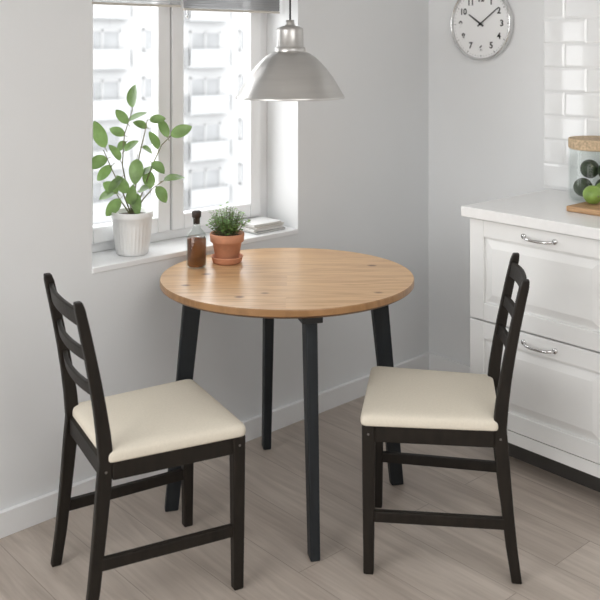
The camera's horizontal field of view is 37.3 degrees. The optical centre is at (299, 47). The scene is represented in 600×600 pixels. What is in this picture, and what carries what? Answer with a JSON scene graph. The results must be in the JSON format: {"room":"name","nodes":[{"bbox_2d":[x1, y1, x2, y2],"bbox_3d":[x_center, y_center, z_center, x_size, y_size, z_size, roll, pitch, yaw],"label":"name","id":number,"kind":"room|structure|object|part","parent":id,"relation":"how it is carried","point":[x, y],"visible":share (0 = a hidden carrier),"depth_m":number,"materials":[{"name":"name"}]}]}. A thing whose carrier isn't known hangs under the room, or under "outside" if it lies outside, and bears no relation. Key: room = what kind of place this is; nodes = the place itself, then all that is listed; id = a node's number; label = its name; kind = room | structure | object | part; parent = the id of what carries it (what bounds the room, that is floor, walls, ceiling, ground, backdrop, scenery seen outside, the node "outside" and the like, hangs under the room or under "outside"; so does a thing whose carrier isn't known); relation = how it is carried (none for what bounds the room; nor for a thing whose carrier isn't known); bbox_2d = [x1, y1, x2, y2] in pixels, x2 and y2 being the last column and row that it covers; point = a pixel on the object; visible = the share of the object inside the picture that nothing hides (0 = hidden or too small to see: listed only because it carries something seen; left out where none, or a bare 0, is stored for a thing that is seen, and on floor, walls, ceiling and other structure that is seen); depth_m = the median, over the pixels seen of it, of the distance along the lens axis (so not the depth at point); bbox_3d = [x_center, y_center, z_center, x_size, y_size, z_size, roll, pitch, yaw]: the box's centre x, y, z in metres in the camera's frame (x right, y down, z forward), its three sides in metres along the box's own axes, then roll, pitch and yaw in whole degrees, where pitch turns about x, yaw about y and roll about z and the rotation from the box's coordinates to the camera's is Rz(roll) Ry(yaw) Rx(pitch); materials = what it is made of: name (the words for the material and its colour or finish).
{"room":"dining room","nodes":[
{"label":"dining room","id":0,"kind":"room"},
{"bbox_2d":[0,0,428,510],"bbox_3d":[-1.533,0.260,2.381,5.600,2.500,0.281,0,0,-43],"label":"wall","id":1,"kind":"structure","parent":0,"point":[350,173],"depth_m":3.28,"materials":[{"name":"paint"}]},
{"bbox_2d":[92,0,297,273],"bbox_3d":[-0.432,0.072,3.382,0.941,1.365,0.244,0,0,-43],"label":"window","id":2,"kind":"structure","parent":1,"relation":"in","point":[172,225],"depth_m":3.41,"materials":[{"name":"white wood"}]},
{"bbox_3d":[-0.652,0.068,3.284,0.386,1.265,0.048,0,0,-43],"label":"sash","id":3,"kind":"part","parent":2,"relation":"part of","materials":[{"name":"white wood"}]},
{"bbox_2d":[92,0,180,7],"bbox_3d":[-0.601,-0.381,3.199,0.420,0.458,0.036,0,0,-43],"label":"roller blind","id":4,"kind":"object","parent":2,"relation":"attached to","point":[97,2],"visible":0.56,"depth_m":3.22,"materials":[{"name":"fabric"}]},
{"bbox_2d":[92,85,191,256],"bbox_3d":[-0.575,0.432,3.185,0.372,0.604,0.150,0,0,0],"label":"potted plant","id":5,"kind":"object","parent":2,"relation":"on","point":[132,226],"visible":1,"depth_m":3.17,"materials":[{"name":"green plant"}]},
{"bbox_3d":[-0.600,0.658,3.185,0.150,0.153,0.150,0,0,0],"label":"pot","id":6,"kind":"part","parent":5,"relation":"part of","materials":[{"name":"white ceramic"}]},
{"bbox_3d":[-0.432,0.745,3.382,0.941,0.020,0.244,0,0,-43],"label":"sill","id":7,"kind":"part","parent":2,"relation":"part of","materials":[{"name":"white paint"}]},
{"bbox_3d":[-0.342,0.068,3.574,0.446,1.265,0.048,0,0,-43],"label":"sash","id":8,"kind":"part","parent":2,"relation":"part of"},
{"bbox_2d":[183,0,279,17],"bbox_3d":[-0.263,-0.355,3.517,0.485,0.489,0.036,0,0,-43],"label":"roller blind","id":9,"kind":"object","parent":2,"relation":"attached to","point":[247,6],"visible":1,"depth_m":3.52,"materials":[{"name":"grey fabric"}]},
{"bbox_3d":[-0.263,-0.146,3.517,0.485,0.009,0.010,0,0,-43],"label":"rail","id":10,"kind":"part","parent":9,"relation":"part of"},
{"bbox_2d":[238,226,284,234],"bbox_3d":[-0.162,0.731,3.606,0.156,0.008,0.135,0,0,-44],"label":"magazine","id":11,"kind":"object","parent":2,"relation":"on","point":[282,228],"visible":0.32,"depth_m":3.55,"materials":[{"name":"paper"}]},
{"bbox_2d":[235,225,281,231],"bbox_3d":[-0.168,0.721,3.600,0.150,0.009,0.130,0,0,-41],"label":"magazine","id":12,"kind":"object","parent":11,"relation":"on","point":[278,226],"visible":0.3,"depth_m":3.55,"materials":[{"name":"paper"}]},
{"bbox_2d":[240,222,284,229],"bbox_3d":[-0.162,0.712,3.605,0.152,0.007,0.130,0,0,-45],"label":"magazine","id":13,"kind":"object","parent":12,"relation":"on","point":[282,223],"visible":0.32,"depth_m":3.55,"materials":[{"name":"paper"}]},
{"bbox_2d":[237,216,281,226],"bbox_3d":[-0.168,0.703,3.600,0.144,0.008,0.120,0,0,-42],"label":"magazine","id":14,"kind":"object","parent":13,"relation":"on","point":[258,221],"visible":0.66,"depth_m":3.58,"materials":[{"name":"paper"}]},
{"bbox_2d":[0,352,429,538],"bbox_3d":[-1.431,1.471,2.272,5.600,0.078,0.022,0,0,-43],"label":"baseboard","id":15,"kind":"structure","parent":1,"relation":"attached to","point":[16,518],"depth_m":3.42,"materials":[{"name":"white paint"}]},
{"bbox_2d":[0,396,599,599],"bbox_3d":[0.262,1.535,0.402,5.620,0.050,5.220,0,0,-42],"label":"floor","id":16,"kind":"structure","parent":0,"point":[557,518],"depth_m":2.75,"materials":[{"name":"brown wood"}]},
{"bbox_2d":[43,273,245,599],"bbox_3d":[-0.456,1.083,2.550,0.482,0.855,0.413,0,0,-29],"label":"dining chair","id":17,"kind":"object","parent":16,"relation":"on","point":[177,423],"visible":1,"depth_m":2.47,"materials":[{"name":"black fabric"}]},
{"bbox_3d":[-0.699,1.083,2.607,0.102,0.855,0.028,0,0,-29],"label":"leg","id":18,"kind":"part","parent":17,"relation":"part of","materials":[{"name":"brown wood"}]},
{"bbox_3d":[-0.536,1.083,2.313,0.102,0.855,0.028,0,0,-29],"label":"leg","id":19,"kind":"part","parent":17,"relation":"part of","materials":[{"name":"brown wood"}]},
{"bbox_3d":[-0.429,1.105,2.564,0.390,0.049,0.396,0,0,-29],"label":"seat frame","id":20,"kind":"part","parent":17,"relation":"part of","materials":[{"name":"brown wood"}]},
{"bbox_3d":[-0.418,1.062,2.570,0.396,0.040,0.413,0,0,-29],"label":"seat","id":21,"kind":"part","parent":17,"relation":"part of","materials":[{"name":"beige fabric"}]},
{"bbox_3d":[-0.357,1.296,2.818,0.038,0.429,0.033,0,0,-29],"label":"leg","id":22,"kind":"part","parent":17,"relation":"part of","materials":[{"name":"brown wood"}]},
{"bbox_3d":[-0.175,1.296,2.491,0.038,0.429,0.033,0,0,-29],"label":"leg","id":23,"kind":"part","parent":17,"relation":"part of","materials":[{"name":"brown wood"}]},
{"bbox_2d":[160,248,413,561],"bbox_3d":[-0.043,1.137,3.000,0.850,0.746,0.812,0,0,0],"label":"round table","id":24,"kind":"object","parent":16,"relation":"on","point":[307,285],"visible":0.97,"depth_m":2.90,"materials":[{"name":"brown wood"}]},
{"bbox_3d":[-0.383,1.151,2.922,0.122,0.718,0.036,0,0,-13],"label":"leg","id":25,"kind":"part","parent":24,"relation":"part of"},
{"bbox_2d":[187,210,205,266],"bbox_3d":[-0.361,0.665,3.105,0.074,0.197,0.074,0,0,-42],"label":"oil bottle","id":26,"kind":"object","parent":24,"relation":"on","point":[196,244],"visible":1,"depth_m":3.08,"materials":[{"name":"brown glass"}]},
{"bbox_2d":[206,201,250,264],"bbox_3d":[-0.255,0.657,3.182,0.153,0.213,0.174,0,0,-42],"label":"potted herb","id":27,"kind":"object","parent":24,"relation":"on","point":[226,239],"visible":1,"depth_m":3.14,"materials":[{"name":"ceramic"}]},
{"bbox_2d":[210,229,244,258],"bbox_3d":[-0.260,0.707,3.175,0.124,0.098,0.124,0,0,-42],"label":"pot","id":28,"kind":"object","parent":27,"relation":"attached to","point":[227,243],"depth_m":3.13,"materials":[{"name":"ceramic"}]},
{"bbox_3d":[-0.120,1.151,3.333,0.036,0.718,0.108,0,0,-13],"label":"leg","id":29,"kind":"part","parent":24,"relation":"part of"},
{"bbox_3d":[0.034,1.151,2.667,0.036,0.718,0.108,0,0,-13],"label":"leg","id":30,"kind":"part","parent":24,"relation":"part of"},
{"bbox_3d":[0.297,1.151,3.078,0.122,0.718,0.036,0,0,-13],"label":"leg","id":31,"kind":"part","parent":24,"relation":"part of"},
{"bbox_2d":[360,252,529,583],"bbox_3d":[0.441,1.083,2.715,0.482,0.855,0.413,0,0,9],"label":"dining chair","id":32,"kind":"object","parent":16,"relation":"on","point":[401,405],"visible":1,"depth_m":2.55,"materials":[{"name":"brown wood"}]},
{"bbox_3d":[0.198,1.296,2.564,0.038,0.429,0.033,0,0,9],"label":"leg","id":33,"kind":"part","parent":32,"relation":"part of","materials":[{"name":"brown wood"}]},
{"bbox_3d":[0.257,1.296,2.934,0.038,0.429,0.033,0,0,9],"label":"leg","id":34,"kind":"part","parent":32,"relation":"part of","materials":[{"name":"brown wood"}]},
{"bbox_3d":[0.399,1.062,2.722,0.396,0.040,0.413,0,0,9],"label":"seat","id":35,"kind":"part","parent":32,"relation":"part of","materials":[{"name":"beige fabric"}]},
{"bbox_3d":[0.411,1.105,2.720,0.390,0.049,0.396,0,0,9],"label":"seat frame","id":36,"kind":"part","parent":32,"relation":"part of","materials":[{"name":"brown wood"}]},
{"bbox_3d":[0.650,1.083,2.852,0.102,0.855,0.028,0,0,9],"label":"leg","id":37,"kind":"part","parent":32,"relation":"part of","materials":[{"name":"brown wood"}]},
{"bbox_3d":[0.598,1.083,2.521,0.102,0.855,0.028,0,0,9],"label":"leg","id":38,"kind":"part","parent":32,"relation":"part of","materials":[{"name":"brown wood"}]},
{"bbox_2d":[470,218,599,491],"bbox_3d":[1.029,1.067,3.253,0.604,0.886,0.599,0,0,-42],"label":"base cabinet","id":39,"kind":"object","parent":16,"relation":"on","point":[553,424],"visible":0.83,"depth_m":3.05,"materials":[{"name":"white wood"}]},
{"bbox_2d":[461,189,599,239],"bbox_3d":[1.232,0.604,3.035,0.597,0.038,1.240,0,0,-42],"label":"countertop","id":40,"kind":"structure","parent":39,"relation":"on","point":[545,210],"depth_m":3.18,"materials":[{"name":"white laminate"}]},
{"bbox_2d":[566,202,599,215],"bbox_3d":[1.152,0.575,3.085,0.160,0.020,0.420,0,0,-42],"label":"cutting board","id":41,"kind":"object","parent":40,"relation":"on","point":[584,207],"visible":0.8,"depth_m":3.15,"materials":[{"name":"brown wood"}]},
{"bbox_2d":[583,185,599,203],"bbox_3d":[1.058,0.530,3.213,0.068,0.068,0.080,0,0,-9],"label":"lime","id":42,"kind":"object","parent":41,"relation":"on","point":[591,194],"visible":1,"depth_m":3.19,"materials":[{"name":"green food"}]},
{"bbox_3d":[0.834,1.179,3.079,0.021,0.360,0.594,0,0,-42],"label":"drawer","id":43,"kind":"part","parent":39,"relation":"part of","materials":[{"name":"white wood"}]},
{"bbox_3d":[0.834,0.810,3.079,0.021,0.365,0.594,0,0,-42],"label":"drawer","id":44,"kind":"part","parent":39,"relation":"part of","materials":[{"name":"white wood"}]},
{"bbox_3d":[0.816,1.031,3.062,0.032,0.020,0.142,0,0,-42],"label":"handle","id":45,"kind":"part","parent":39,"relation":"part of","materials":[{"name":"silver metal"}]},
{"bbox_3d":[0.816,0.660,3.062,0.032,0.020,0.142,0,0,-42],"label":"handle","id":46,"kind":"part","parent":39,"relation":"part of","materials":[{"name":"silver metal"}]},
{"bbox_2d":[429,0,599,364],"bbox_3d":[2.285,0.260,2.395,0.107,2.500,5.480,0,0,-42],"label":"wall","id":47,"kind":"structure","parent":0,"point":[486,118],"depth_m":3.90,"materials":[{"name":"paint"}]},
{"bbox_2d":[429,353,469,372],"bbox_3d":[0.831,1.471,3.930,0.018,0.078,0.657,0,0,-42],"label":"baseboard","id":48,"kind":"structure","parent":47,"relation":"attached to","point":[436,362],"depth_m":4.09,"materials":[{"name":"white paint"}]},
{"bbox_2d":[450,0,513,60],"bbox_3d":[0.804,-0.107,3.950,0.032,0.328,0.328,0,0,-42],"label":"wall clock","id":49,"kind":"object","parent":47,"relation":"attached to","point":[481,30],"visible":1,"depth_m":3.94,"materials":[{"name":"silver metal"}]},
{"bbox_2d":[568,136,599,151],"bbox_3d":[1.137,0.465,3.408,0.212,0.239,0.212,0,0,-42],"label":"lid","id":50,"kind":"object","parent":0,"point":[581,143],"visible":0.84,"depth_m":3.35,"materials":[{"name":"beige wood"}]},
{"bbox_2d":[573,178,592,196],"bbox_3d":[1.089,0.535,3.416,0.082,0.072,0.084,0,0,-39],"label":"avocado","id":51,"kind":"object","parent":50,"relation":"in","point":[580,184],"visible":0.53,"depth_m":3.40,"materials":[{"name":"green food"}]},
{"bbox_2d":[580,159,598,177],"bbox_3d":[1.121,0.468,3.439,0.082,0.074,0.086,0,0,-31],"label":"avocado","id":52,"kind":"object","parent":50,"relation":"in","point":[588,168],"visible":0.95,"depth_m":3.41,"materials":[{"name":"green food"}]},
{"bbox_3d":[0.178,-1.040,0.481,5.800,0.100,5.650,0,0,-42],"label":"ceiling","id":53,"kind":"structure","parent":0,"visible":0},
{"bbox_2d":[235,0,344,100],"bbox_3d":[-0.034,-0.408,3.060,0.378,1.161,0.378,0,0,-42],"label":"pendant lamp","id":54,"kind":"object","parent":53,"relation":"hanging from","point":[288,73],"visible":1,"depth_m":2.95,"materials":[{"name":"metal"}]},
{"bbox_3d":[-0.034,0.092,3.060,0.378,0.160,0.378,0,0,-42],"label":"lamp shade","id":55,"kind":"part","parent":54,"relation":"part of","materials":[{"name":"metal"}]},
{"bbox_3d":[-0.034,-0.518,3.060,0.007,0.844,0.007,0,0,-42],"label":"cord","id":56,"kind":"part","parent":54,"relation":"part of","materials":[{"name":"black plastic"}]},
{"label":"outside","id":57,"kind":"structure","parent":0,"visible":0},
{"bbox_3d":[-18.587,15.660,47.986,150.000,0.300,89.200,0,0,-42],"label":"ground","id":58,"kind":"structure","parent":57,"visible":0},
{"bbox_2d":[93,0,243,224],"bbox_3d":[-10.682,2.510,54.150,38.000,26.000,10.600,0,0,-42],"label":"apartment building","id":59,"kind":"structure","parent":58,"relation":"on","point":[122,34],"depth_m":51.36,"materials":[{"name":"white concrete"}]},
{"bbox_3d":[-10.652,0.010,47.834,2.160,1.960,0.025,0,0,-42],"label":"pane","id":60,"kind":"part","parent":59,"relation":"part of","materials":[{"name":"white glass"}]},
{"bbox_3d":[-10.652,2.710,47.834,2.160,1.960,0.025,0,0,-42],"label":"pane","id":61,"kind":"part","parent":59,"relation":"part of","materials":[{"name":"white glass"}]},
{"bbox_3d":[-10.652,5.410,47.834,2.160,1.960,0.025,0,0,-42],"label":"pane","id":62,"kind":"part","parent":59,"relation":"part of","materials":[{"name":"white glass"}]},
{"bbox_3d":[-10.652,8.110,47.834,2.160,1.960,0.025,0,0,-42],"label":"pane","id":63,"kind":"part","parent":59,"relation":"part of","materials":[{"name":"white glass"}]},
{"bbox_3d":[-8.123,-0.465,50.107,1.660,1.210,0.025,0,0,-42],"label":"pane","id":64,"kind":"part","parent":59,"relation":"part of","materials":[{"name":"white glass"}]},
{"bbox_3d":[-8.123,2.235,50.107,1.660,1.210,0.025,0,0,-42],"label":"pane","id":65,"kind":"part","parent":59,"relation":"part of","materials":[{"name":"white glass"}]},
{"bbox_3d":[-8.123,4.935,50.107,1.660,1.210,0.025,0,0,-42],"label":"pane","id":66,"kind":"part","parent":59,"relation":"part of","materials":[{"name":"white glass"}]},
{"bbox_3d":[-5.595,0.010,52.380,2.160,1.960,0.025,0,0,-42],"label":"pane","id":67,"kind":"part","parent":59,"relation":"part of","materials":[{"name":"white glass"}]},
{"bbox_3d":[-5.595,2.710,52.380,2.160,1.960,0.025,0,0,-42],"label":"pane","id":68,"kind":"part","parent":59,"relation":"part of","materials":[{"name":"white glass"}]},
{"bbox_3d":[-5.595,5.410,52.380,2.160,1.960,0.025,0,0,-42],"label":"pane","id":69,"kind":"part","parent":59,"relation":"part of","materials":[{"name":"white glass"}]},
{"bbox_3d":[-5.595,8.110,52.380,2.160,1.960,0.025,0,0,-42],"label":"pane","id":70,"kind":"part","parent":59,"relation":"part of","materials":[{"name":"white glass"}]},
{"bbox_3d":[-3.066,-0.465,54.653,1.660,1.210,0.025,0,0,-42],"label":"pane","id":71,"kind":"part","parent":59,"relation":"part of","materials":[{"name":"white glass"}]},
{"bbox_3d":[-3.066,4.935,54.653,1.660,1.210,0.025,0,0,-42],"label":"pane","id":72,"kind":"part","parent":59,"relation":"part of","materials":[{"name":"white glass"}]},
{"bbox_3d":[-3.066,7.635,54.653,1.660,1.210,0.025,0,0,-42],"label":"pane","id":73,"kind":"part","parent":59,"relation":"part of","materials":[{"name":"white glass"}]}
]}

